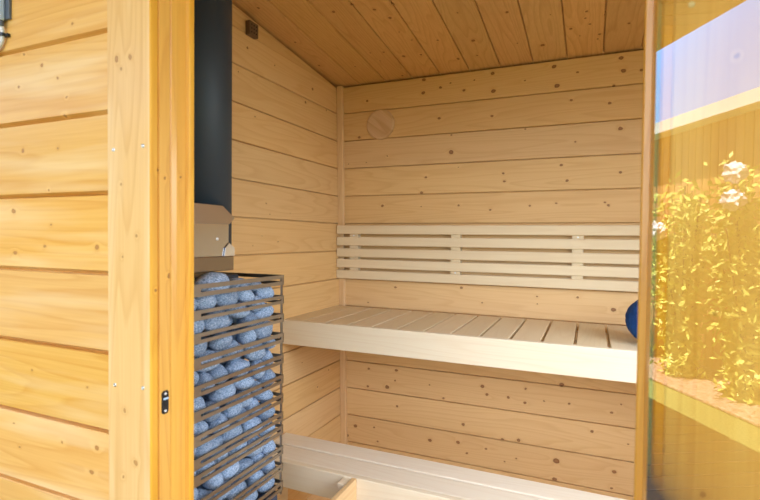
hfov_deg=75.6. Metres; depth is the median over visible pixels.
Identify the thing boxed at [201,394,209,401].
stone
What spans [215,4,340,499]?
wall
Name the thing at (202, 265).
stove
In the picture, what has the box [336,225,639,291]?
backrest
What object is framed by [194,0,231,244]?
flue pipe
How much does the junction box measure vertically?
0.173 m
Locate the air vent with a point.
(381, 123)
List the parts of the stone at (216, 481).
heater stone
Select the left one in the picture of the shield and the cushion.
the shield
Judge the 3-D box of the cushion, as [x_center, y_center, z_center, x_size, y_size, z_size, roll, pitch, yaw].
[0.861,0.218,1.522,0.177,0.152,0.176,1,2,23]
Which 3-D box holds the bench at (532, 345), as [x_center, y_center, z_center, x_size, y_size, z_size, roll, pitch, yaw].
[0.624,0.333,1.731,2.007,0.094,0.464,1,2,23]
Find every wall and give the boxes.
[0,0,108,499]
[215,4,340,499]
[344,45,643,499]
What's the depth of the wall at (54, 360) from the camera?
0.86 m
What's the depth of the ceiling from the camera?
1.80 m
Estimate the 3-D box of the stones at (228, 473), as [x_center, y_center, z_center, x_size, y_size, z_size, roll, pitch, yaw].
[-0.371,0.519,1.156,0.062,0.130,0.089,2,2,44]
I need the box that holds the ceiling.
[232,0,644,87]
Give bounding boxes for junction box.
[0,0,11,25]
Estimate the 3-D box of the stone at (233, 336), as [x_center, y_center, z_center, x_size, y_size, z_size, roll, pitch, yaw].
[-0.376,0.220,1.256,0.046,0.046,0.050,-1,2,-43]
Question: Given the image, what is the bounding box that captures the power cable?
[0,26,4,48]
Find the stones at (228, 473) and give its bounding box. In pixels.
[209,444,238,499]
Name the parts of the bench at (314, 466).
leg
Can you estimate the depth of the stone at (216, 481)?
1.10 m
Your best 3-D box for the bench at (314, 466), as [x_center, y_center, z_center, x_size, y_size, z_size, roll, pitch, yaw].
[0.497,0.980,1.447,1.992,0.481,0.221,1,2,23]
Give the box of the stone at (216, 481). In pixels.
[196,469,222,499]
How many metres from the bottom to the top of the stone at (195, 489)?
0.054 m
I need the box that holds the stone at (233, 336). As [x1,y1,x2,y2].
[227,328,239,342]
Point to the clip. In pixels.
(6, 35)
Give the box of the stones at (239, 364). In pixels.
[218,278,273,499]
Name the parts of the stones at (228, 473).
heater stone, heater stone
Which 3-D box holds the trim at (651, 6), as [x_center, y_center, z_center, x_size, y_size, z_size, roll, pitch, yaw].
[0.286,0.275,0.527,0.018,1.930,0.081,1,2,23]
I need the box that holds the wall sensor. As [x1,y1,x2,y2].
[246,20,257,38]
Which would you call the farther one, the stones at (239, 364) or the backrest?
the backrest
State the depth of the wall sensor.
1.73 m
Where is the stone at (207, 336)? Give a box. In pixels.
[201,335,210,348]
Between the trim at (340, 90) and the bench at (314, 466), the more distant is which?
the trim at (340, 90)
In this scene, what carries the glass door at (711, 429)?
attached to the wall at (54, 360)
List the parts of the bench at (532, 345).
support rail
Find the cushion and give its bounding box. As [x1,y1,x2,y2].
[625,300,637,338]
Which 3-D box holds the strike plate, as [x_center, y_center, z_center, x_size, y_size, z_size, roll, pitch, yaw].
[-0.343,0.243,0.782,0.006,0.037,0.013,1,2,23]
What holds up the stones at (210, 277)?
in the stove
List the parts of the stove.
corner post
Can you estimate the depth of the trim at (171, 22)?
0.79 m
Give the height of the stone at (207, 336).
0.044 m
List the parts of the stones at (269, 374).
heater stone, heater stone, heater stone, heater stone, heater stone, heater stone, heater stone, heater stone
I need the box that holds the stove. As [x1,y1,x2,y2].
[194,256,283,499]
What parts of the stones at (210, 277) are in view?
heater stone, heater stone, heater stone, heater stone, heater stone, heater stone, heater stone, heater stone, heater stone, heater stone, heater stone, heater stone, heater stone, heater stone, heater stone, heater stone, heater stone, heater stone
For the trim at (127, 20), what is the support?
attached to the wall at (54, 360)
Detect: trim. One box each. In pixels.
[107,0,149,499]
[149,0,193,499]
[337,86,347,444]
[634,0,672,499]
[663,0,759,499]
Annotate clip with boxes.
[0,32,9,37]
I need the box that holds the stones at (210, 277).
[194,272,238,479]
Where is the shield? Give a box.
[194,203,234,256]
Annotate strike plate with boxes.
[162,390,168,413]
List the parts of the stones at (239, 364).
heater stone, heater stone, heater stone, heater stone, heater stone, heater stone, heater stone, heater stone, heater stone, heater stone, heater stone, heater stone, heater stone, heater stone, heater stone, heater stone, heater stone, heater stone, heater stone, heater stone, heater stone, heater stone, heater stone, heater stone, heater stone, heater stone, heater stone, heater stone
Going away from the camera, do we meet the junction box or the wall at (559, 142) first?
the junction box
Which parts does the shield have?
plate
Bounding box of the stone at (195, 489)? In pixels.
[194,488,197,499]
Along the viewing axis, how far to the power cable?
0.89 m
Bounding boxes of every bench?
[271,433,625,499]
[283,305,636,382]
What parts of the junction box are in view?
plate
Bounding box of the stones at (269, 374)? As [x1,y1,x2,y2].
[254,335,275,492]
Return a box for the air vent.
[367,109,394,139]

